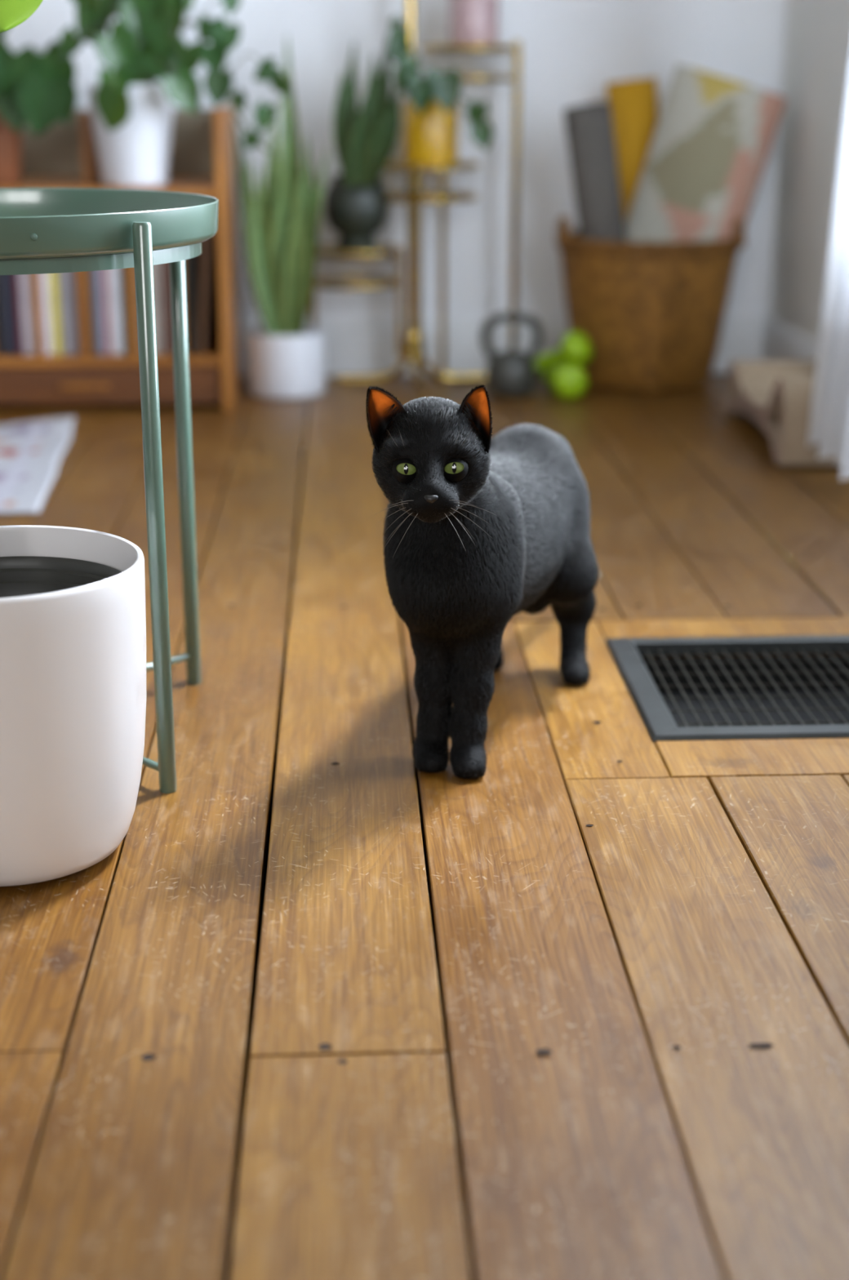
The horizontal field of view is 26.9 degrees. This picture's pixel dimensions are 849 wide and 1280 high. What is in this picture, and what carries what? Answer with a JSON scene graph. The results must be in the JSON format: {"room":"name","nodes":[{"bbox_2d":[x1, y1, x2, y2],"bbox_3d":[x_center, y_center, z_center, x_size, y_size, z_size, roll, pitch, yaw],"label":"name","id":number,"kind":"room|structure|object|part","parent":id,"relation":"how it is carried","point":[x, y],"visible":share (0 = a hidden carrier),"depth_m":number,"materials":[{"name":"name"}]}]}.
{"room":"living room","nodes":[
{"label":"living room","id":0,"kind":"room"},
{"bbox_2d":[3,0,786,407],"bbox_3d":[-1.310,-1.853,3.531,4.345,2.840,0.100,-1,17,-3],"label":"wall","id":1,"kind":"structure","parent":0,"point":[571,49],"depth_m":3.77,"materials":[{"name":"paint"}]},
{"bbox_2d":[240,316,767,375],"bbox_3d":[-1.307,-0.628,3.855,4.145,0.120,0.016,-1,17,-3],"label":"baseboard","id":2,"kind":"structure","parent":1,"relation":"attached to","point":[353,346],"depth_m":3.91,"materials":[{"name":"paint"}]},
{"bbox_2d":[0,373,848,1279],"bbox_3d":[-1.162,0.420,0.878,4.145,0.092,6.330,-1,17,-3],"label":"floor","id":3,"kind":"structure","parent":0,"point":[326,1005],"depth_m":1.36,"materials":[{"name":"brown wood"}]},
{"bbox_2d":[0,416,75,514],"bbox_3d":[-1.163,-0.286,2.947,1.104,0.019,0.719,-2,18,-6],"label":"rug","id":4,"kind":"object","parent":3,"relation":"on","point":[32,451],"visible":1,"depth_m":3.03,"materials":[{"name":"white fabric"}]},
{"bbox_2d":[0,0,146,886],"bbox_3d":[-0.394,-0.403,1.339,0.333,1.197,0.334,-1,17,-3],"label":"planter","id":5,"kind":"object","parent":3,"relation":"on","point":[73,677],"visible":1,"depth_m":1.39,"materials":[{"name":"ceramic"}]},
{"bbox_3d":[-0.345,0.011,1.451,0.219,0.108,0.219,-1,17,-3],"label":"liner pot","id":6,"kind":"part","parent":5,"relation":"part of","materials":[{"name":"plastic"}]},
{"bbox_3d":[-0.345,0.055,1.464,0.238,0.250,0.238,-1,17,-3],"label":"pot","id":7,"kind":"part","parent":5,"relation":"part of","materials":[{"name":"white ceramic"}]},
{"bbox_2d":[0,187,218,793],"bbox_3d":[-0.395,-0.152,1.690,0.414,0.516,0.414,-1,17,-3],"label":"side table","id":8,"kind":"object","parent":3,"relation":"on","point":[43,230],"visible":0.91,"depth_m":1.56,"materials":[{"name":"green metal"}]},
{"bbox_2d":[0,187,218,259],"bbox_3d":[-0.395,-0.382,1.618,0.414,0.035,0.414,-1,17,-3],"label":"tray","id":9,"kind":"object","parent":8,"relation":"on","point":[36,223],"depth_m":1.51,"materials":[{"name":"green metal"}]},
{"bbox_3d":[-0.235,-0.104,1.552,0.016,0.508,0.016,-1,17,-3],"label":"leg","id":10,"kind":"part","parent":8,"relation":"part of","materials":[{"name":"green metal"}]},
{"bbox_3d":[-0.249,-0.196,1.844,0.016,0.508,0.016,-1,17,-3],"label":"leg","id":11,"kind":"part","parent":8,"relation":"part of","materials":[{"name":"green metal"}]},
{"bbox_2d":[0,105,242,411],"bbox_3d":[-0.929,-0.776,3.586,1.081,0.572,0.405,-1,17,-3],"label":"bookcase","id":12,"kind":"object","parent":3,"relation":"on","point":[202,161],"visible":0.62,"depth_m":3.49,"materials":[{"name":"brown wood"}]},
{"bbox_2d":[0,275,8,355],"bbox_3d":[-0.830,-0.739,3.578,0.018,0.288,0.302,-1,17,-3],"label":"record sleeve","id":13,"kind":"object","parent":12,"relation":"on","point":[4,348],"visible":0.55,"depth_m":3.46,"materials":[{"name":"black cardboard"}]},
{"bbox_2d":[3,275,19,355],"bbox_3d":[-0.810,-0.740,3.578,0.019,0.290,0.302,-1,17,-3],"label":"record sleeve","id":14,"kind":"object","parent":12,"relation":"on","point":[9,280],"visible":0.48,"depth_m":3.46,"materials":[{"name":"black cardboard"}]},
{"bbox_2d":[13,275,24,355],"bbox_3d":[-0.795,-0.683,3.597,0.009,0.170,0.302,-1,17,-3],"label":"record sleeve","id":15,"kind":"object","parent":12,"relation":"on","point":[17,287],"visible":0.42,"depth_m":3.46,"materials":[{"name":"white cardboard"}]},
{"bbox_2d":[19,274,35,355],"bbox_3d":[-0.779,-0.739,3.580,0.021,0.286,0.302,-1,17,-3],"label":"record sleeve","id":16,"kind":"object","parent":12,"relation":"on","point":[24,279],"visible":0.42,"depth_m":3.46,"materials":[{"name":"white cardboard"}]},
{"bbox_2d":[0,30,78,186],"bbox_3d":[-0.779,-1.045,3.372,0.258,0.355,0.213,-1,17,-3],"label":"potted plant","id":17,"kind":"object","parent":12,"relation":"on","point":[38,90],"visible":1,"depth_m":3.31,"materials":[{"name":"green plant"}]},
{"bbox_2d":[0,116,22,186],"bbox_3d":[-0.841,-0.953,3.437,0.138,0.141,0.138,-1,17,-3],"label":"pot","id":18,"kind":"object","parent":17,"relation":"on","point":[11,140],"depth_m":3.41,"materials":[{"name":"brown ceramic"}]},
{"bbox_3d":[-0.770,-1.061,3.386,0.148,0.123,0.003,4,18,13],"label":"stem","id":19,"kind":"part","parent":17,"relation":"part of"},
{"bbox_2d":[39,273,53,355],"bbox_3d":[-0.743,-0.740,3.581,0.017,0.288,0.302,-1,17,-3],"label":"record sleeve","id":20,"kind":"object","parent":12,"relation":"on","point":[43,277],"visible":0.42,"depth_m":3.46,"materials":[{"name":"white cardboard"}]},
{"bbox_2d":[48,273,62,355],"bbox_3d":[-0.726,-0.741,3.582,0.016,0.290,0.302,-1,17,-3],"label":"record sleeve","id":21,"kind":"object","parent":12,"relation":"on","point":[53,279],"visible":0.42,"depth_m":3.46,"materials":[{"name":"yellow cardboard"}]},
{"bbox_2d":[57,272,71,355],"bbox_3d":[-0.708,-0.739,3.584,0.018,0.284,0.302,-1,17,-3],"label":"record sleeve","id":22,"kind":"object","parent":12,"relation":"on","point":[63,290],"visible":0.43,"depth_m":3.46,"materials":[{"name":"cardboard"}]},
{"bbox_2d":[66,271,78,355],"bbox_3d":[-0.692,-0.741,3.584,0.012,0.288,0.302,-1,17,-3],"label":"record sleeve","id":23,"kind":"object","parent":12,"relation":"on","point":[71,287],"visible":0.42,"depth_m":3.46,"materials":[{"name":"grey cardboard"}]},
{"bbox_2d":[74,271,83,355],"bbox_3d":[-0.681,-0.740,3.584,0.008,0.286,0.302,-1,17,-3],"label":"record sleeve","id":24,"kind":"object","parent":12,"relation":"on","point":[76,273],"visible":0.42,"depth_m":3.46,"materials":[{"name":"brown cardboard"}]},
{"bbox_3d":[-0.665,-0.496,3.482,0.100,0.010,0.008,-1,17,-3],"label":"drawer pull","id":25,"kind":"part","parent":12,"relation":"part of","materials":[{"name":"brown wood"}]},
{"bbox_2d":[86,271,97,355],"bbox_3d":[-0.655,-0.740,3.586,0.009,0.286,0.302,-1,17,-3],"label":"record sleeve","id":26,"kind":"object","parent":12,"relation":"on","point":[90,273],"visible":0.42,"depth_m":3.46,"materials":[{"name":"cardboard"}]},
{"bbox_2d":[92,270,107,355],"bbox_3d":[-0.640,-0.739,3.587,0.018,0.284,0.302,-1,17,-3],"label":"record sleeve","id":27,"kind":"object","parent":12,"relation":"on","point":[98,277],"visible":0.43,"depth_m":3.46,"materials":[{"name":"cardboard"}]},
{"bbox_2d":[102,270,111,355],"bbox_3d":[-0.625,-0.742,3.587,0.008,0.288,0.302,-1,17,-3],"label":"record sleeve","id":28,"kind":"object","parent":12,"relation":"on","point":[104,272],"visible":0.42,"depth_m":3.46,"materials":[{"name":"cardboard"}]},
{"bbox_3d":[-0.929,-0.903,3.548,1.047,0.020,0.401,-1,17,-3],"label":"shelf","id":29,"kind":"part","parent":12,"relation":"part of","materials":[{"name":"brown wood"}]},
{"bbox_3d":[-0.929,-0.599,3.644,1.047,0.018,0.401,-1,17,-3],"label":"shelf","id":30,"kind":"part","parent":12,"relation":"part of","materials":[{"name":"brown wood"}]},
{"bbox_3d":[-0.666,-0.501,3.492,0.533,0.074,0.018,-1,17,-3],"label":"drawer","id":31,"kind":"part","parent":12,"relation":"part of","materials":[{"name":"brown wood"}]},
{"bbox_2d":[107,268,124,355],"bbox_3d":[-0.608,-0.742,3.587,0.023,0.289,0.302,-1,17,-3],"label":"record sleeve","id":32,"kind":"object","parent":12,"relation":"on","point":[113,275],"visible":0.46,"depth_m":3.46,"materials":[{"name":"white cardboard"}]},
{"bbox_3d":[-0.938,-0.847,3.771,1.047,0.535,0.006,-1,17,-3],"label":"panel","id":33,"kind":"part","parent":12,"relation":"part of","materials":[{"name":"brown wood"}]},
{"bbox_2d":[120,268,130,354],"bbox_3d":[-0.589,-0.740,3.589,0.012,0.284,0.302,-1,17,-3],"label":"record sleeve","id":34,"kind":"object","parent":12,"relation":"on","point":[123,271],"visible":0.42,"depth_m":3.46,"materials":[{"name":"grey cardboard"}]},
{"bbox_2d":[153,265,158,353],"bbox_3d":[-0.541,-0.743,3.590,0.020,0.288,0.302,-1,17,-3],"label":"record sleeve","id":35,"kind":"object","parent":12,"relation":"on","point":[153,265],"visible":0.04,"depth_m":3.48,"materials":[{"name":"grey cardboard"}]},
{"bbox_2d":[155,263,167,354],"bbox_3d":[-0.521,-0.739,3.592,0.015,0.280,0.302,-1,17,-3],"label":"record sleeve","id":36,"kind":"object","parent":12,"relation":"on","point":[159,269],"visible":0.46,"depth_m":3.47,"materials":[{"name":"grey cardboard"}]},
{"bbox_2d":[163,262,173,354],"bbox_3d":[-0.505,-0.742,3.592,0.013,0.286,0.302,-1,17,-3],"label":"record sleeve","id":37,"kind":"object","parent":12,"relation":"on","point":[166,277],"visible":0.28,"depth_m":3.46,"materials":[{"name":"brown cardboard"}]},
{"bbox_2d":[59,0,293,186],"bbox_3d":[-0.473,-1.077,3.294,0.414,0.464,0.224,10,20,29],"label":"ivy","id":38,"kind":"object","parent":12,"relation":"on","point":[132,115],"visible":1,"depth_m":3.30,"materials":[{"name":"plant"}]},
{"bbox_3d":[-0.603,-1.081,3.344,0.028,0.112,0.136,15,23,40],"label":"stem","id":39,"kind":"part","parent":38,"relation":"part of","materials":[{"name":"green plant"}]},
{"bbox_3d":[-0.571,-1.109,3.339,0.111,0.168,0.013,-10,20,-28],"label":"stem","id":40,"kind":"part","parent":38,"relation":"part of","materials":[{"name":"green plant"}]},
{"bbox_3d":[-0.574,-1.121,3.325,0.133,0.200,0.009,-11,21,-32],"label":"stem","id":41,"kind":"part","parent":38,"relation":"part of","materials":[{"name":"green plant"}]},
{"bbox_3d":[-0.567,-1.041,3.320,0.007,0.053,0.107,2,18,6],"label":"stem","id":42,"kind":"part","parent":38,"relation":"part of","materials":[{"name":"green plant"}]},
{"bbox_3d":[-0.570,-1.123,3.357,0.052,0.184,0.020,7,19,20],"label":"stem","id":43,"kind":"part","parent":38,"relation":"part of","materials":[{"name":"green plant"}]},
{"bbox_2d":[86,84,173,186],"bbox_3d":[-0.559,-0.969,3.414,0.168,0.186,0.168,-1,17,-3],"label":"pot","id":44,"kind":"object","parent":38,"relation":"on","point":[135,153],"depth_m":3.36,"materials":[{"name":"white ceramic"}]},
{"bbox_3d":[-0.537,-1.091,3.318,0.129,0.148,0.006,9,20,26],"label":"stem","id":45,"kind":"part","parent":38,"relation":"part of","materials":[{"name":"green plant"}]},
{"bbox_3d":[-0.507,-1.054,3.340,0.167,0.065,0.023,16,23,41],"label":"stem","id":46,"kind":"part","parent":38,"relation":"part of","materials":[{"name":"green plant"}]},
{"bbox_3d":[-0.400,-1.163,3.288,0.094,0.078,0.002,-1,17,-3],"label":"stem","id":47,"kind":"part","parent":38,"relation":"part of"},
{"bbox_3d":[-0.391,-1.032,3.318,0.198,0.236,0.067,-1,17,-3],"label":"stem","id":48,"kind":"part","parent":38,"relation":"part of","materials":[{"name":"green plant"}]},
{"bbox_3d":[-0.335,-1.058,3.285,0.079,0.051,0.007,1,17,5],"label":"stem","id":49,"kind":"part","parent":38,"relation":"part of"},
{"bbox_3d":[-0.288,-0.976,3.310,0.060,0.082,0.002,-1,17,-3],"label":"stem","id":50,"kind":"part","parent":38,"relation":"part of","materials":[{"name":"green plant"}]},
{"bbox_2d":[185,253,201,354],"bbox_3d":[-0.464,-0.735,3.596,0.018,0.270,0.302,-1,17,-3],"label":"record sleeve","id":51,"kind":"object","parent":12,"relation":"on","point":[193,265],"visible":0.35,"depth_m":3.49,"materials":[{"name":"black cardboard"}]},
{"bbox_2d":[197,231,217,354],"bbox_3d":[-0.434,-0.742,3.596,0.037,0.284,0.302,-1,17,-3],"label":"record sleeve","id":52,"kind":"object","parent":12,"relation":"on","point":[209,264],"visible":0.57,"depth_m":3.49,"materials":[{"name":"black cardboard"}]},
{"bbox_3d":[-0.398,-0.784,3.609,0.017,0.572,0.405,-1,17,-3],"label":"panel","id":53,"kind":"part","parent":12,"relation":"part of","materials":[{"name":"brown wood"}]},
{"bbox_2d":[233,33,328,399],"bbox_3d":[-0.287,-0.852,3.597,0.158,0.710,0.166,8,19,23],"label":"snake plant","id":54,"kind":"object","parent":3,"relation":"on","point":[286,357],"visible":0.99,"depth_m":3.59,"materials":[{"name":"green plant"}]},
{"bbox_3d":[-0.286,-0.576,3.688,0.158,0.130,0.158,-1,17,-3],"label":"pot","id":55,"kind":"part","parent":54,"relation":"part of","materials":[{"name":"white ceramic"}]},
{"bbox_2d":[309,0,521,395],"bbox_3d":[-0.022,-1.094,3.615,0.440,1.160,0.268,-1,17,-3],"label":"plant stand","id":56,"kind":"object","parent":3,"relation":"on","point":[413,349],"visible":0.86,"depth_m":3.71,"materials":[{"name":"gold metal"}]},
{"bbox_3d":[-0.142,-0.818,3.724,0.176,0.003,0.176,-1,17,-3],"label":"tier plate","id":57,"kind":"part","parent":56,"relation":"part of","materials":[{"name":"gold metal"}]},
{"bbox_2d":[323,32,399,249],"bbox_3d":[-0.133,-1.014,3.631,0.137,0.427,0.197,-5,18,-15],"label":"pot plant","id":58,"kind":"object","parent":56,"relation":"on","point":[365,140],"visible":0.99,"depth_m":3.58,"materials":[{"name":"green plant"}]},
{"bbox_3d":[-0.141,-0.891,3.701,0.137,0.150,0.137,-1,17,-3],"label":"pot","id":59,"kind":"part","parent":58,"relation":"part of","materials":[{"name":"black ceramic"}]},
{"bbox_3d":[0.007,-0.984,3.679,0.194,0.003,0.194,-1,17,-3],"label":"tier plate","id":60,"kind":"part","parent":56,"relation":"part of","materials":[{"name":"gold metal"}]},
{"bbox_2d":[388,14,493,164],"bbox_3d":[0.029,-1.110,3.593,0.206,0.287,0.205,-1,17,-3],"label":"potted plant","id":61,"kind":"object","parent":56,"relation":"on","point":[429,126],"visible":1,"depth_m":3.53,"materials":[{"name":"ceramic"}]},
{"bbox_3d":[0.013,-1.046,3.659,0.115,0.125,0.115,-1,17,-3],"label":"pot","id":62,"kind":"part","parent":61,"relation":"part of","materials":[{"name":"yellow ceramic"}]},
{"bbox_3d":[0.063,-1.054,3.584,0.008,0.044,0.172,-13,22,-36],"label":"stem","id":63,"kind":"part","parent":61,"relation":"part of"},
{"bbox_3d":[0.090,-1.049,3.524,0.069,0.084,0.006,5,18,14],"label":"stem","id":64,"kind":"part","parent":61,"relation":"part of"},
{"bbox_2d":[448,0,499,44],"bbox_3d":[0.106,-1.307,3.582,0.226,0.212,0.174,-1,17,-3],"label":"pot","id":65,"kind":"object","parent":56,"relation":"on","point":[470,21],"visible":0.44,"depth_m":3.56,"materials":[{"name":"ceramic"}]},
{"bbox_2d":[365,384,599,779],"bbox_3d":[0.087,-0.113,1.814,0.165,0.368,0.659,4,18,13],"label":"cat","id":66,"kind":"object","parent":3,"relation":"on","point":[481,531],"visible":1,"depth_m":1.64},
{"bbox_2d":[480,312,543,398],"bbox_3d":[0.179,-0.588,3.659,0.105,0.169,0.105,14,22,37],"label":"kettlebell","id":67,"kind":"object","parent":3,"relation":"on","point":[509,373],"visible":1,"depth_m":3.63,"materials":[{"name":"metal"}]},
{"bbox_3d":[0.179,-0.620,3.649,0.130,0.102,0.020,-1,17,-3],"label":"handle","id":68,"kind":"part","parent":67,"relation":"part of","materials":[{"name":"metal"}]},
{"bbox_2d":[533,331,591,378],"bbox_3d":[0.259,-0.584,3.710,0.187,0.128,0.073,11,20,30],"label":"dumbbell","id":69,"kind":"object","parent":3,"relation":"on","point":[575,348],"visible":0.53,"depth_m":3.65,"materials":[{"name":"plastic"}]},
{"bbox_3d":[0.259,-0.584,3.710,0.138,0.082,0.029,10,20,30],"label":"handle","id":70,"kind":"part","parent":69,"relation":"part of","materials":[{"name":"plastic"}]},
{"bbox_2d":[542,360,586,399],"bbox_3d":[0.289,-0.547,3.690,0.072,0.072,0.187,-2,18,-5],"label":"dumbbell","id":71,"kind":"object","parent":3,"relation":"on","point":[568,381],"visible":0.86,"depth_m":3.61,"materials":[{"name":"plastic"}]},
{"bbox_2d":[555,216,745,392],"bbox_3d":[0.467,-0.713,3.739,0.390,0.352,0.350,-1,17,-3],"label":"wicker basket","id":72,"kind":"object","parent":3,"relation":"on","point":[651,314],"visible":0.91,"depth_m":3.63,"materials":[{"name":"brown wicker"}]},
{"bbox_3d":[0.287,-0.845,3.678,0.023,0.063,0.100,-1,17,-3],"label":"handle","id":73,"kind":"part","parent":72,"relation":"part of","materials":[{"name":"wicker"}]},
{"bbox_2d":[563,101,626,241],"bbox_3d":[0.370,-0.815,3.656,0.198,0.560,0.091,-9,20,-27],"label":"yoga mat","id":74,"kind":"object","parent":72,"relation":"in","point":[589,131],"visible":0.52,"depth_m":3.57,"materials":[{"name":"grey plastic"}]},
{"bbox_2d":[605,77,658,223],"bbox_3d":[0.464,-0.876,3.784,0.173,0.614,0.107,4,18,13],"label":"yoga mat","id":75,"kind":"object","parent":72,"relation":"in","point":[634,108],"visible":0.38,"depth_m":3.69,"materials":[{"name":"yellow plastic"}]},
{"bbox_2d":[625,63,787,242],"bbox_3d":[0.541,-0.855,3.709,0.405,0.660,0.114,-1,17,-3],"label":"canvas","id":76,"kind":"object","parent":72,"relation":"in","point":[713,140],"visible":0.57,"depth_m":3.62,"materials":[{"name":"fabric"}]},
{"bbox_3d":[0.648,-0.850,3.694,0.023,0.063,0.100,-1,17,-3],"label":"handle","id":77,"kind":"part","parent":72,"relation":"part of","materials":[{"name":"wicker"}]},
{"bbox_2d":[604,634,848,743],"bbox_3d":[0.418,0.077,1.925,0.402,0.074,0.328,-1,17,-3],"label":"floor vent","id":78,"kind":"object","parent":3,"relation":"in","point":[792,696],"visible":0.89,"depth_m":2.04,"materials":[{"name":"black metal"}]},
{"bbox_3d":[0.232,0.053,1.908,0.030,0.018,0.328,-1,17,-3],"label":"frame","id":79,"kind":"part","parent":78,"relation":"part of","materials":[{"name":"black metal"}]},
{"bbox_3d":[0.411,0.005,2.062,0.402,0.018,0.022,-1,17,-3],"label":"frame","id":80,"kind":"part","parent":78,"relation":"part of","materials":[{"name":"black metal"}]},
{"bbox_3d":[0.425,0.096,1.772,0.402,0.018,0.026,-1,17,-3],"label":"frame","id":81,"kind":"part","parent":78,"relation":"part of","materials":[{"name":"black metal"}]},
{"bbox_2d":[726,360,836,465],"bbox_3d":[0.689,-0.439,3.214,0.190,0.146,0.543,0,17,0],"label":"cat scratcher","id":82,"kind":"object","parent":3,"relation":"on","point":[777,395],"visible":0.55,"depth_m":3.05,"materials":[{"name":"beige cardboard"}]},
{"bbox_2d":[768,0,848,342],"bbox_3d":[0.969,-0.920,0.560,0.120,2.840,6.330,-1,17,-3],"label":"wall","id":83,"kind":"structure","parent":0,"point":[816,55],"depth_m":3.59,"materials":[{"name":"paint"}]},
{"bbox_2d":[760,315,817,359],"bbox_3d":[0.901,0.288,0.937,0.016,0.120,6.330,-1,17,-3],"label":"baseboard","id":84,"kind":"structure","parent":83,"relation":"attached to","point":[780,341],"depth_m":3.75,"materials":[{"name":"paint"}]},
{"bbox_2d":[807,66,848,479],"bbox_3d":[0.764,-1.084,1.559,0.196,2.288,2.350,-1,17,-3],"label":"curtain","id":85,"kind":"object","parent":83,"relation":"hanging from","point":[829,414],"visible":1,"depth_m":2.80,"materials":[{"name":"sheer cotton fabric"}]}
]}

